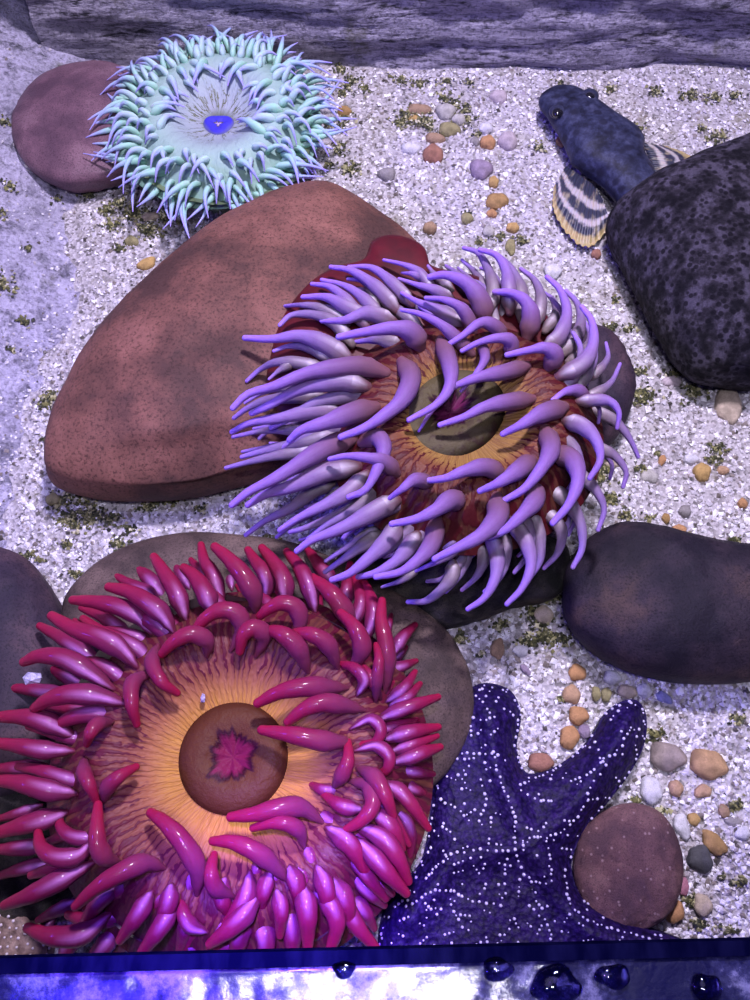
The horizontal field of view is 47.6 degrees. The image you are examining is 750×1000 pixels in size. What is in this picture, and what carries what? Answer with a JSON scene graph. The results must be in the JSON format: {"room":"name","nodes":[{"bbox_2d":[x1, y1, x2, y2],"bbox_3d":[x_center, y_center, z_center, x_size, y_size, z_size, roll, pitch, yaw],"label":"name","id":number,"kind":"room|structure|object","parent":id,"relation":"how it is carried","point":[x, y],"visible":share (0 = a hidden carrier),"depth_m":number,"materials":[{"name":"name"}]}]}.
{"room":"animal exhibit","nodes":[
{"label":"animal exhibit","id":0,"kind":"room"},
{"bbox_2d":[0,0,95,548],"bbox_3d":[-0.332,-0.095,0.435,0.233,0.401,0.968,0,66,0],"label":"wall","id":1,"kind":"structure","parent":0,"point":[29,60],"depth_m":0.68,"materials":[{"name":"white stone"}]},
{"bbox_2d":[0,956,749,999],"bbox_3d":[0.000,0.143,0.215,0.663,0.010,0.046,-1,66,0],"label":"trim","id":2,"kind":"structure","parent":1,"relation":"attached to","point":[651,978],"depth_m":0.22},
{"bbox_2d":[332,961,355,978],"bbox_3d":[-0.008,0.121,0.219,0.006,0.003,0.004,0,66,0],"label":"water droplet","id":3,"kind":"object","parent":2,"relation":"on","point":[342,969],"visible":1,"depth_m":0.22,"materials":[{"name":"blue liquid"}]},
{"bbox_2d":[484,956,514,981],"bbox_3d":[0.032,0.121,0.219,0.008,0.003,0.006,0,66,0],"label":"water droplet","id":4,"kind":"object","parent":2,"relation":"on","point":[497,969],"visible":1,"depth_m":0.22,"materials":[{"name":"blue liquid"}]},
{"bbox_2d":[530,963,582,999],"bbox_3d":[0.046,0.123,0.217,0.014,0.004,0.009,0,66,0],"label":"water droplet","id":5,"kind":"object","parent":2,"relation":"on","point":[556,981],"visible":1,"depth_m":0.22,"materials":[{"name":"blue liquid"}]},
{"bbox_2d":[593,964,629,989],"bbox_3d":[0.061,0.122,0.218,0.009,0.003,0.006,0,66,0],"label":"water droplet","id":6,"kind":"object","parent":2,"relation":"on","point":[616,976],"visible":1,"depth_m":0.22,"materials":[{"name":"blue liquid"}]},
{"bbox_2d":[691,973,721,999],"bbox_3d":[0.085,0.125,0.217,0.008,0.004,0.008,0,66,0],"label":"water droplet","id":7,"kind":"object","parent":2,"relation":"on","point":[705,987],"visible":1,"depth_m":0.22,"materials":[{"name":"blue liquid"}]},
{"bbox_2d":[0,937,749,973],"bbox_3d":[0.000,0.120,0.225,0.662,0.011,0.004,-1,66,0],"label":"trim","id":8,"kind":"structure","parent":1,"relation":"attached to","point":[734,946],"depth_m":0.22,"materials":[{"name":"plastic"}]},
{"bbox_2d":[2,63,749,953],"bbox_3d":[0.040,0.004,0.600,0.800,0.005,0.920,0,66,0],"label":"floor","id":9,"kind":"structure","parent":0,"point":[73,247],"depth_m":0.68,"materials":[{"name":"white sand"}]},
{"bbox_2d":[0,547,63,796],"bbox_3d":[-0.231,0.102,0.525,0.089,0.067,0.162,-11,66,-5],"label":"rock","id":10,"kind":"object","parent":9,"relation":"on","point":[26,597],"visible":0.56,"depth_m":0.51,"materials":[{"name":"grey stone"}]},
{"bbox_2d":[23,672,42,684],"bbox_3d":[-0.196,0.102,0.486,0.011,0.006,0.007,0,66,0],"label":"crumb","id":11,"kind":"object","parent":10,"relation":"on","point":[29,677],"visible":1,"depth_m":0.48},
{"bbox_2d":[0,792,72,920],"bbox_3d":[-0.212,0.200,0.490,0.090,0.054,0.081,0,66,0],"label":"rock","id":12,"kind":"object","parent":9,"relation":"on","point":[9,887],"visible":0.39,"depth_m":0.47,"materials":[{"name":"stone"}]},
{"bbox_2d":[45,492,59,505],"bbox_3d":[-0.227,-0.001,0.601,0.010,0.009,0.009,0,66,0],"label":"pebble","id":13,"kind":"object","parent":9,"relation":"on","point":[52,498],"visible":1,"depth_m":0.60,"materials":[{"name":"grey stone"}]},
{"bbox_2d":[11,60,132,192],"bbox_3d":[-0.247,-0.317,0.721,0.119,0.048,0.138,0,66,0],"label":"rock","id":14,"kind":"object","parent":9,"relation":"on","point":[50,124],"visible":0.81,"depth_m":0.70,"materials":[{"name":"stone"}]},
{"bbox_2d":[125,235,138,245],"bbox_3d":[-0.199,-0.211,0.694,0.012,0.009,0.011,0,66,0],"label":"pebble","id":15,"kind":"object","parent":9,"relation":"on","point":[130,240],"visible":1,"depth_m":0.69,"materials":[{"name":"yellow stone"}]},
{"bbox_2d":[136,256,155,270],"bbox_3d":[-0.185,-0.190,0.685,0.015,0.008,0.013,0,66,0],"label":"pebble","id":16,"kind":"object","parent":9,"relation":"on","point":[147,263],"visible":1,"depth_m":0.68,"materials":[{"name":"stone"}]},
{"bbox_2d":[141,212,159,221],"bbox_3d":[-0.186,-0.234,0.705,0.015,0.009,0.009,0,66,0],"label":"pebble","id":17,"kind":"object","parent":9,"relation":"on","point":[147,216],"visible":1,"depth_m":0.70,"materials":[{"name":"brown stone"}]},
{"bbox_2d":[83,24,356,237],"bbox_3d":[-0.125,-0.309,0.706,0.220,0.067,0.215,-36,71,-15],"label":"anemone","id":18,"kind":"object","parent":9,"relation":"on","point":[215,128],"visible":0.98,"depth_m":0.68},
{"bbox_2d":[0,541,443,953],"bbox_3d":[-0.101,0.135,0.492,0.272,0.146,0.247,0,66,0],"label":"anemone","id":19,"kind":"object","parent":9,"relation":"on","point":[288,806],"visible":0.96,"depth_m":0.44},
{"bbox_2d":[200,693,205,701],"bbox_3d":[-0.091,0.105,0.452,0.003,0.004,0.005,0,66,0],"label":"crumb","id":20,"kind":"object","parent":19,"relation":"on","point":[203,697],"visible":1,"depth_m":0.45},
{"bbox_2d":[44,180,415,501],"bbox_3d":[-0.094,-0.115,0.613,0.192,0.082,0.321,31,70,13],"label":"rock","id":21,"kind":"object","parent":9,"relation":"on","point":[142,413],"visible":0.78,"depth_m":0.57,"materials":[{"name":"brown stone"}]},
{"bbox_2d":[224,235,639,611],"bbox_3d":[0.036,-0.063,0.541,0.259,0.089,0.281,0,66,0],"label":"anemone","id":22,"kind":"object","parent":21,"relation":"on","point":[451,416],"visible":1,"depth_m":0.51},
{"bbox_2d":[61,532,473,785],"bbox_3d":[-0.070,0.108,0.526,0.260,0.058,0.188,0,66,0],"label":"rock","id":23,"kind":"object","parent":9,"relation":"on","point":[442,668],"visible":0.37,"depth_m":0.53,"materials":[{"name":"brown stone"}]},
{"bbox_2d":[0,39,749,953],"bbox_3d":[0.015,-0.073,0.616,0.701,0.041,0.725,0,66,0],"label":"grains","id":24,"kind":"object","parent":9,"relation":"on","point":[733,845],"visible":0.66,"depth_m":0.60,"materials":[{"name":"white sand"}]},
{"bbox_2d":[0,915,54,954],"bbox_3d":[-0.210,0.239,0.473,0.062,0.029,0.056,0,66,0],"label":"star","id":25,"kind":"object","parent":24,"relation":"on","point":[13,941],"visible":0.45,"depth_m":0.46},
{"bbox_2d":[337,105,351,116],"bbox_3d":[-0.027,-0.343,0.753,0.013,0.010,0.011,0,66,0],"label":"pebble","id":26,"kind":"object","parent":24,"relation":"on","point":[346,110],"visible":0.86,"depth_m":0.75,"materials":[{"name":"orange stone"}]},
{"bbox_2d":[422,143,442,162],"bbox_3d":[0.050,-0.299,0.732,0.018,0.012,0.020,0,66,0],"label":"pebble","id":27,"kind":"object","parent":24,"relation":"on","point":[432,153],"visible":1,"depth_m":0.73,"materials":[{"name":"stone"}]},
{"bbox_2d":[512,645,527,656],"bbox_3d":[0.095,0.099,0.557,0.011,0.008,0.008,0,66,0],"label":"pebble","id":28,"kind":"object","parent":24,"relation":"on","point":[519,650],"visible":1,"depth_m":0.55,"materials":[{"name":"stone"}]},
{"bbox_2d":[528,753,553,772],"bbox_3d":[0.103,0.163,0.527,0.016,0.010,0.012,0,66,0],"label":"pebble","id":29,"kind":"object","parent":24,"relation":"on","point":[538,762],"visible":1,"depth_m":0.52,"materials":[{"name":"pink stone"}]},
{"bbox_2d":[603,670,621,685],"bbox_3d":[0.153,0.115,0.549,0.012,0.009,0.010,0,66,0],"label":"pebble","id":30,"kind":"object","parent":24,"relation":"on","point":[611,677],"visible":1,"depth_m":0.55,"materials":[{"name":"stone"}]},
{"bbox_2d":[617,684,637,698],"bbox_3d":[0.162,0.123,0.546,0.013,0.008,0.009,0,66,0],"label":"pebble","id":31,"kind":"object","parent":24,"relation":"on","point":[625,691],"visible":1,"depth_m":0.54,"materials":[{"name":"stone"}]},
{"bbox_2d":[636,683,651,697],"bbox_3d":[0.173,0.123,0.546,0.010,0.008,0.010,0,66,0],"label":"pebble","id":32,"kind":"object","parent":24,"relation":"on","point":[644,690],"visible":1,"depth_m":0.54,"materials":[{"name":"stone"}]},
{"bbox_2d":[640,776,662,804],"bbox_3d":[0.169,0.178,0.521,0.014,0.010,0.017,0,66,0],"label":"pebble","id":33,"kind":"object","parent":24,"relation":"on","point":[651,792],"visible":1,"depth_m":0.52,"materials":[{"name":"white stone"}]},
{"bbox_2d":[668,780,683,796],"bbox_3d":[0.185,0.177,0.522,0.009,0.009,0.010,0,66,0],"label":"pebble","id":34,"kind":"object","parent":24,"relation":"on","point":[676,788],"visible":1,"depth_m":0.52,"materials":[{"name":"pink stone"}]},
{"bbox_2d":[678,505,690,517],"bbox_3d":[0.217,0.008,0.597,0.008,0.009,0.009,0,66,0],"label":"pebble","id":35,"kind":"object","parent":24,"relation":"on","point":[684,511],"visible":1,"depth_m":0.59,"materials":[{"name":"grey stone"}]},
{"bbox_2d":[683,454,699,464],"bbox_3d":[0.228,-0.029,0.614,0.012,0.008,0.008,0,66,0],"label":"pebble","id":36,"kind":"object","parent":24,"relation":"on","point":[690,459],"visible":1,"depth_m":0.61,"materials":[{"name":"white stone"}]},
{"bbox_2d":[686,844,713,873],"bbox_3d":[0.193,0.213,0.505,0.015,0.011,0.016,0,66,0],"label":"pebble","id":37,"kind":"object","parent":24,"relation":"on","point":[698,858],"visible":1,"depth_m":0.50,"materials":[{"name":"grey stone"}]},
{"bbox_2d":[694,784,711,797],"bbox_3d":[0.201,0.178,0.522,0.011,0.008,0.008,0,66,0],"label":"pebble","id":38,"kind":"object","parent":24,"relation":"on","point":[702,790],"visible":1,"depth_m":0.52,"materials":[{"name":"stone"}]},
{"bbox_2d":[694,893,712,916],"bbox_3d":[0.191,0.236,0.496,0.011,0.009,0.013,0,66,0],"label":"pebble","id":39,"kind":"object","parent":24,"relation":"on","point":[703,905],"visible":1,"depth_m":0.49,"materials":[{"name":"beige stone"}]},
{"bbox_2d":[689,749,728,780],"bbox_3d":[0.207,0.164,0.526,0.024,0.012,0.019,0,66,0],"label":"pebble","id":40,"kind":"object","parent":24,"relation":"on","point":[709,765],"visible":1,"depth_m":0.52,"materials":[{"name":"beige stone"}]},
{"bbox_2d":[0,62,749,935],"bbox_3d":[0.006,-0.082,0.622,0.640,0.035,0.714,0,66,0],"label":"tufts","id":41,"kind":"object","parent":9,"relation":"on","point":[89,515],"visible":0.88,"depth_m":0.63,"materials":[{"name":"green plant"}]},
{"bbox_2d":[377,168,395,181],"bbox_3d":[0.010,-0.276,0.723,0.016,0.011,0.013,0,66,0],"label":"pebble","id":42,"kind":"object","parent":9,"relation":"on","point":[385,174],"visible":1,"depth_m":0.72,"materials":[{"name":"grey stone"}]},
{"bbox_2d":[401,142,421,153],"bbox_3d":[0.031,-0.303,0.735,0.018,0.010,0.011,0,66,0],"label":"pebble","id":43,"kind":"object","parent":9,"relation":"on","point":[408,148],"visible":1,"depth_m":0.73,"materials":[{"name":"white stone"}]},
{"bbox_2d":[408,115,416,121],"bbox_3d":[0.034,-0.336,0.751,0.011,0.008,0.008,0,66,0],"label":"pebble","id":44,"kind":"object","parent":9,"relation":"on","point":[414,117],"visible":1,"depth_m":0.75,"materials":[{"name":"stone"}]},
{"bbox_2d":[408,104,431,114],"bbox_3d":[0.040,-0.345,0.754,0.022,0.010,0.013,0,66,0],"label":"pebble","id":45,"kind":"object","parent":9,"relation":"on","point":[419,108],"visible":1,"depth_m":0.75,"materials":[{"name":"stone"}]},
{"bbox_2d":[423,221,436,234],"bbox_3d":[0.045,-0.224,0.700,0.012,0.010,0.011,0,66,0],"label":"pebble","id":46,"kind":"object","parent":9,"relation":"on","point":[430,227],"visible":1,"depth_m":0.70,"materials":[{"name":"pink stone"}]},
{"bbox_2d":[426,132,445,143],"bbox_3d":[0.053,-0.314,0.740,0.017,0.010,0.012,0,66,0],"label":"pebble","id":47,"kind":"object","parent":9,"relation":"on","point":[431,137],"visible":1,"depth_m":0.74,"materials":[{"name":"stone"}]},
{"bbox_2d":[435,103,455,119],"bbox_3d":[0.063,-0.344,0.753,0.019,0.011,0.017,0,66,0],"label":"pebble","id":48,"kind":"object","parent":9,"relation":"on","point":[446,111],"visible":1,"depth_m":0.75,"materials":[{"name":"grey stone"}]},
{"bbox_2d":[439,122,460,136],"bbox_3d":[0.065,-0.324,0.744,0.020,0.010,0.015,0,66,0],"label":"pebble","id":49,"kind":"object","parent":9,"relation":"on","point":[449,129],"visible":1,"depth_m":0.74,"materials":[{"name":"beige stone"}]},
{"bbox_2d":[336,535,569,629],"bbox_3d":[0.051,0.050,0.560,0.155,0.048,0.071,0,66,0],"label":"rock","id":50,"kind":"object","parent":9,"relation":"on","point":[449,610],"visible":0.42,"depth_m":0.54,"materials":[{"name":"stone"}]},
{"bbox_2d":[451,113,464,125],"bbox_3d":[0.073,-0.335,0.749,0.012,0.009,0.011,0,66,0],"label":"pebble","id":51,"kind":"object","parent":9,"relation":"on","point":[459,119],"visible":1,"depth_m":0.75,"materials":[{"name":"grey stone"}]},
{"bbox_2d":[461,213,473,224],"bbox_3d":[0.076,-0.232,0.704,0.010,0.009,0.010,0,66,0],"label":"pebble","id":52,"kind":"object","parent":9,"relation":"on","point":[466,218],"visible":1,"depth_m":0.70,"materials":[{"name":"beige stone"}]},
{"bbox_2d":[470,136,479,146],"bbox_3d":[0.086,-0.311,0.739,0.009,0.008,0.010,0,66,0],"label":"pebble","id":53,"kind":"object","parent":9,"relation":"on","point":[475,140],"visible":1,"depth_m":0.74,"materials":[{"name":"grey stone"}]},
{"bbox_2d":[470,159,493,180],"bbox_3d":[0.091,-0.281,0.724,0.020,0.012,0.020,0,66,0],"label":"pebble","id":54,"kind":"object","parent":9,"relation":"on","point":[480,169],"visible":1,"depth_m":0.72,"materials":[{"name":"purple stone"}]},
{"bbox_2d":[479,122,492,134],"bbox_3d":[0.097,-0.325,0.745,0.012,0.010,0.011,0,66,0],"label":"pebble","id":55,"kind":"object","parent":9,"relation":"on","point":[485,128],"visible":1,"depth_m":0.74,"materials":[{"name":"white stone"}]},
{"bbox_2d":[480,134,495,149],"bbox_3d":[0.098,-0.310,0.738,0.014,0.011,0.015,0,66,0],"label":"pebble","id":56,"kind":"object","parent":9,"relation":"on","point":[488,142],"visible":1,"depth_m":0.73,"materials":[{"name":"orange stone"}]},
{"bbox_2d":[483,226,494,237],"bbox_3d":[0.093,-0.220,0.699,0.010,0.008,0.011,0,66,0],"label":"pebble","id":57,"kind":"object","parent":9,"relation":"on","point":[488,231],"visible":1,"depth_m":0.69,"materials":[{"name":"white stone"}]},
{"bbox_2d":[486,209,496,217],"bbox_3d":[0.097,-0.238,0.707,0.009,0.008,0.008,0,66,0],"label":"pebble","id":58,"kind":"object","parent":9,"relation":"on","point":[491,213],"visible":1,"depth_m":0.70,"materials":[{"name":"orange stone"}]},
{"bbox_2d":[489,175,498,188],"bbox_3d":[0.101,-0.269,0.721,0.008,0.009,0.012,0,66,0],"label":"pebble","id":59,"kind":"object","parent":9,"relation":"on","point":[493,180],"visible":1,"depth_m":0.72,"materials":[{"name":"stone"}]},
{"bbox_2d":[486,193,508,210],"bbox_3d":[0.102,-0.249,0.711,0.020,0.011,0.017,0,66,0],"label":"pebble","id":60,"kind":"object","parent":9,"relation":"on","point":[494,201],"visible":1,"depth_m":0.71,"materials":[{"name":"orange stone"}]},
{"bbox_2d":[490,638,504,659],"bbox_3d":[0.080,0.098,0.557,0.010,0.009,0.014,0,66,0],"label":"pebble","id":61,"kind":"object","parent":9,"relation":"on","point":[497,649],"visible":1,"depth_m":0.55,"materials":[{"name":"brown stone"}]},
{"bbox_2d":[489,89,506,103],"bbox_3d":[0.110,-0.360,0.761,0.016,0.010,0.015,0,66,0],"label":"pebble","id":62,"kind":"object","parent":9,"relation":"on","point":[500,96],"visible":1,"depth_m":0.76,"materials":[{"name":"white stone"}]},
{"bbox_2d":[497,131,517,150],"bbox_3d":[0.115,-0.311,0.737,0.018,0.013,0.019,0,66,0],"label":"pebble","id":63,"kind":"object","parent":9,"relation":"on","point":[507,140],"visible":1,"depth_m":0.73,"materials":[{"name":"stone"}]},
{"bbox_2d":[505,239,514,255],"bbox_3d":[0.110,-0.205,0.693,0.008,0.008,0.016,0,66,0],"label":"pebble","id":64,"kind":"object","parent":9,"relation":"on","point":[510,244],"visible":1,"depth_m":0.69,"materials":[{"name":"yellow stone"}]},
{"bbox_2d":[506,222,518,233],"bbox_3d":[0.113,-0.224,0.700,0.011,0.009,0.010,0,66,0],"label":"pebble","id":65,"kind":"object","parent":9,"relation":"on","point":[513,227],"visible":1,"depth_m":0.70,"materials":[{"name":"orange stone"}]},
{"bbox_2d":[520,664,530,675],"bbox_3d":[0.098,0.111,0.552,0.004,0.007,0.009,-38,71,-15],"label":"pebble","id":66,"kind":"object","parent":9,"relation":"on","point":[524,668],"visible":1,"depth_m":0.55,"materials":[{"name":"purple stone"}]},
{"bbox_2d":[378,683,680,945],"bbox_3d":[0.095,0.191,0.495,0.187,0.032,0.172,0,66,0],"label":"starfish","id":67,"kind":"object","parent":9,"relation":"on","point":[494,866],"visible":0.78,"depth_m":0.48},
{"bbox_2d":[534,605,553,623],"bbox_3d":[0.112,0.076,0.566,0.013,0.009,0.013,0,66,0],"label":"pebble","id":68,"kind":"object","parent":9,"relation":"on","point":[543,613],"visible":1,"depth_m":0.56,"materials":[{"name":"grey stone"}]},
{"bbox_2d":[543,264,561,279],"bbox_3d":[0.143,-0.183,0.682,0.015,0.010,0.014,0,66,0],"label":"pebble","id":69,"kind":"object","parent":9,"relation":"on","point":[554,271],"visible":0.87,"depth_m":0.68,"materials":[{"name":"white stone"}]},
{"bbox_2d":[555,137,563,147],"bbox_3d":[0.161,-0.310,0.739,0.008,0.008,0.010,0,66,0],"label":"pebble","id":70,"kind":"object","parent":9,"relation":"on","point":[558,142],"visible":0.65,"depth_m":0.74,"materials":[{"name":"brown stone"}]},
{"bbox_2d":[560,725,579,749],"bbox_3d":[0.122,0.149,0.534,0.013,0.010,0.015,0,66,0],"label":"pebble","id":71,"kind":"object","parent":9,"relation":"on","point":[569,735],"visible":1,"depth_m":0.53,"materials":[{"name":"orange stone"}]},
{"bbox_2d":[562,684,580,703],"bbox_3d":[0.126,0.125,0.545,0.012,0.010,0.013,0,66,0],"label":"pebble","id":72,"kind":"object","parent":9,"relation":"on","point":[570,694],"visible":1,"depth_m":0.54,"materials":[{"name":"stone"}]},
{"bbox_2d":[568,663,585,680],"bbox_3d":[0.131,0.112,0.551,0.012,0.009,0.012,0,66,0],"label":"pebble","id":73,"kind":"object","parent":9,"relation":"on","point":[576,672],"visible":1,"depth_m":0.55,"materials":[{"name":"orange stone"}]},
{"bbox_2d":[569,706,588,725],"bbox_3d":[0.129,0.137,0.539,0.013,0.010,0.012,0,66,0],"label":"pebble","id":74,"kind":"object","parent":9,"relation":"on","point":[578,716],"visible":1,"depth_m":0.54,"materials":[{"name":"orange stone"}]},
{"bbox_2d":[578,724,589,739],"bbox_3d":[0.132,0.146,0.536,0.008,0.008,0.009,0,66,0],"label":"pebble","id":75,"kind":"object","parent":9,"relation":"on","point":[584,730],"visible":1,"depth_m":0.53,"materials":[{"name":"purple stone"}]},
{"bbox_2d":[591,686,600,701],"bbox_3d":[0.142,0.125,0.546,0.006,0.008,0.010,0,66,0],"label":"pebble","id":76,"kind":"object","parent":9,"relation":"on","point":[596,694],"visible":1,"depth_m":0.54,"materials":[{"name":"beige stone"}]},
{"bbox_2d":[591,249,600,259],"bbox_3d":[0.179,-0.199,0.690,0.008,0.008,0.009,0,66,0],"label":"pebble","id":77,"kind":"object","parent":9,"relation":"on","point":[596,253],"visible":1,"depth_m":0.69,"materials":[{"name":"stone"}]},
{"bbox_2d":[571,323,635,445],"bbox_3d":[0.152,-0.080,0.615,0.070,0.050,0.108,0,66,0],"label":"rock","id":78,"kind":"object","parent":9,"relation":"on","point":[623,389],"visible":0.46,"depth_m":0.59,"materials":[{"name":"stone"}]},
{"bbox_2d":[601,687,611,702],"bbox_3d":[0.148,0.125,0.545,0.007,0.008,0.010,0,66,0],"label":"pebble","id":79,"kind":"object","parent":9,"relation":"on","point":[606,693],"visible":1,"depth_m":0.54,"materials":[{"name":"beige stone"}]},
{"bbox_2d":[603,459,618,466],"bbox_3d":[0.171,-0.028,0.613,0.015,0.009,0.011,0,66,0],"label":"pebble","id":80,"kind":"object","parent":9,"relation":"on","point":[605,462],"visible":0.24,"depth_m":0.61,"materials":[{"name":"beige stone"}]},
{"bbox_2d":[539,84,689,247],"bbox_3d":[0.207,-0.278,0.703,0.131,0.032,0.180,0,66,0],"label":"fish","id":81,"kind":"object","parent":9,"relation":"on","point":[601,143],"visible":0.84,"depth_m":0.70},
{"bbox_2d":[549,104,563,119],"bbox_3d":[0.155,-0.328,0.718,0.015,0.009,0.015,25,68,11],"label":"socket","id":82,"kind":"object","parent":81,"relation":"attached to","point":[556,111],"depth_m":0.71,"materials":[{"name":"black"}]},
{"bbox_2d":[584,88,598,97],"bbox_3d":[0.183,-0.345,0.726,0.015,0.009,0.015,-42,73,-17],"label":"socket","id":83,"kind":"object","parent":81,"relation":"attached to","point":[588,93],"depth_m":0.72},
{"bbox_2d":[573,803,683,928],"bbox_3d":[0.147,0.213,0.496,0.064,0.029,0.070,0,66,0],"label":"rock","id":84,"kind":"object","parent":9,"relation":"on","point":[628,866],"visible":0.99,"depth_m":0.48,"materials":[{"name":"brown stone"}]},
{"bbox_2d":[640,469,658,482],"bbox_3d":[0.196,-0.017,0.608,0.013,0.008,0.011,0,66,0],"label":"pebble","id":85,"kind":"object","parent":9,"relation":"on","point":[649,475],"visible":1,"depth_m":0.60,"materials":[{"name":"white stone"}]},
{"bbox_2d":[562,521,749,684],"bbox_3d":[0.202,0.068,0.540,0.166,0.067,0.098,9,66,4],"label":"rock","id":86,"kind":"object","parent":9,"relation":"on","point":[648,600],"visible":0.98,"depth_m":0.52,"materials":[{"name":"stone"}]},
{"bbox_2d":[658,455,665,465],"bbox_3d":[0.207,-0.028,0.614,0.006,0.007,0.009,0,66,0],"label":"pebble","id":87,"kind":"object","parent":9,"relation":"on","point":[662,459],"visible":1,"depth_m":0.61,"materials":[{"name":"orange stone"}]},
{"bbox_2d":[656,691,672,703],"bbox_3d":[0.185,0.127,0.545,0.012,0.008,0.007,40,72,16],"label":"pebble","id":88,"kind":"object","parent":9,"relation":"on","point":[662,696],"visible":1,"depth_m":0.54,"materials":[{"name":"blue stone"}]},
{"bbox_2d":[661,513,669,523],"bbox_3d":[0.203,0.013,0.595,0.006,0.007,0.008,0,66,0],"label":"pebble","id":89,"kind":"object","parent":9,"relation":"on","point":[665,517],"visible":1,"depth_m":0.59,"materials":[{"name":"stone"}]},
{"bbox_2d":[650,741,687,771],"bbox_3d":[0.182,0.159,0.528,0.023,0.012,0.018,0,66,0],"label":"pebble","id":90,"kind":"object","parent":9,"relation":"on","point":[667,757],"visible":1,"depth_m":0.52,"materials":[{"name":"stone"}]},
{"bbox_2d":[661,375,680,386],"bbox_3d":[0.223,-0.089,0.640,0.015,0.009,0.010,0,66,0],"label":"pebble","id":91,"kind":"object","parent":9,"relation":"on","point":[667,381],"visible":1,"depth_m":0.64,"materials":[{"name":"beige stone"}]},
{"bbox_2d":[666,900,684,923],"bbox_3d":[0.173,0.239,0.494,0.012,0.010,0.014,0,66,0],"label":"pebble","id":92,"kind":"object","parent":9,"relation":"on","point":[677,914],"visible":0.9,"depth_m":0.49,"materials":[{"name":"orange stone"}]},
{"bbox_2d":[605,132,749,390],"bbox_3d":[0.270,-0.191,0.643,0.177,0.090,0.228,0,66,0],"label":"rock","id":93,"kind":"object","parent":9,"relation":"on","point":[679,238],"visible":1,"depth_m":0.61,"materials":[{"name":"black stone"}]},
{"bbox_2d":[673,524,686,530],"bbox_3d":[0.211,0.021,0.592,0.010,0.008,0.007,0,66,0],"label":"pebble","id":94,"kind":"object","parent":9,"relation":"on","point":[678,526],"visible":0.44,"depth_m":0.59,"materials":[{"name":"orange stone"}]},
{"bbox_2d":[673,813,689,840],"bbox_3d":[0.185,0.197,0.513,0.010,0.008,0.016,0,66,0],"label":"pebble","id":95,"kind":"object","parent":9,"relation":"on","point":[680,823],"visible":1,"depth_m":0.51,"materials":[{"name":"white stone"}]},
{"bbox_2d":[680,877,688,895],"bbox_3d":[0.181,0.227,0.500,0.006,0.008,0.010,0,66,0],"label":"pebble","id":96,"kind":"object","parent":9,"relation":"on","point":[685,885],"visible":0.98,"depth_m":0.50,"materials":[{"name":"pink stone"}]},
{"bbox_2d":[687,813,700,825],"bbox_3d":[0.193,0.193,0.515,0.008,0.008,0.008,0,66,0],"label":"pebble","id":97,"kind":"object","parent":9,"relation":"on","point":[693,819],"visible":1,"depth_m":0.51,"materials":[{"name":"stone"}]},
{"bbox_2d":[692,462,710,481],"bbox_3d":[0.234,-0.020,0.609,0.013,0.011,0.014,0,66,0],"label":"pebble","id":98,"kind":"object","parent":9,"relation":"on","point":[702,471],"visible":1,"depth_m":0.60,"materials":[{"name":"stone"}]},
{"bbox_2d":[702,829,727,855],"bbox_3d":[0.202,0.205,0.509,0.011,0.009,0.017,-37,71,-15],"label":"pebble","id":99,"kind":"object","parent":9,"relation":"on","point":[716,846],"visible":1,"depth_m":0.51,"materials":[{"name":"orange stone"}]},
{"bbox_2d":[716,466,729,474],"bbox_3d":[0.250,-0.021,0.610,0.009,0.008,0.007,0,66,0],"label":"pebble","id":100,"kind":"object","parent":9,"relation":"on","point":[722,470],"visible":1,"depth_m":0.61,"materials":[{"name":"stone"}]},
{"bbox_2d":[718,803,729,818],"bbox_3d":[0.212,0.189,0.517,0.007,0.008,0.009,0,66,0],"label":"pebble","id":101,"kind":"object","parent":9,"relation":"on","point":[724,812],"visible":1,"depth_m":0.51,"materials":[{"name":"stone"}]},
{"bbox_2d":[714,388,741,424],"bbox_3d":[0.262,-0.071,0.630,0.020,0.013,0.032,0,66,0],"label":"pebble","id":102,"kind":"object","parent":9,"relation":"on","point":[727,404],"visible":1,"depth_m":0.62,"materials":[{"name":"beige stone"}]},
{"bbox_2d":[723,817,741,826],"bbox_3d":[0.216,0.195,0.514,0.011,0.008,0.006,0,66,0],"label":"pebble","id":103,"kind":"object","parent":9,"relation":"on","point":[730,821],"visible":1,"depth_m":0.51,"materials":[{"name":"grey stone"}]},
{"bbox_2d":[734,826,749,839],"bbox_3d":[0.221,0.201,0.512,0.010,0.008,0.008,0,66,0],"label":"pebble","id":104,"kind":"object","parent":9,"relation":"on","point":[743,833],"visible":1,"depth_m":0.51,"materials":[{"name":"white stone"}]},
{"bbox_2d":[737,497,747,508],"bbox_3d":[0.259,0.002,0.600,0.006,0.008,0.008,0,66,0],"label":"pebble","id":105,"kind":"object","parent":9,"relation":"on","point":[742,503],"visible":1,"depth_m":0.60,"materials":[{"name":"orange stone"}]},
{"bbox_2d":[25,0,749,70],"bbox_3d":[0.178,-0.483,0.587,0.950,0.460,0.019,0,66,0],"label":"wall","id":106,"kind":"structure","parent":0,"point":[602,35],"depth_m":0.74,"materials":[{"name":"grey stone"}]}
]}

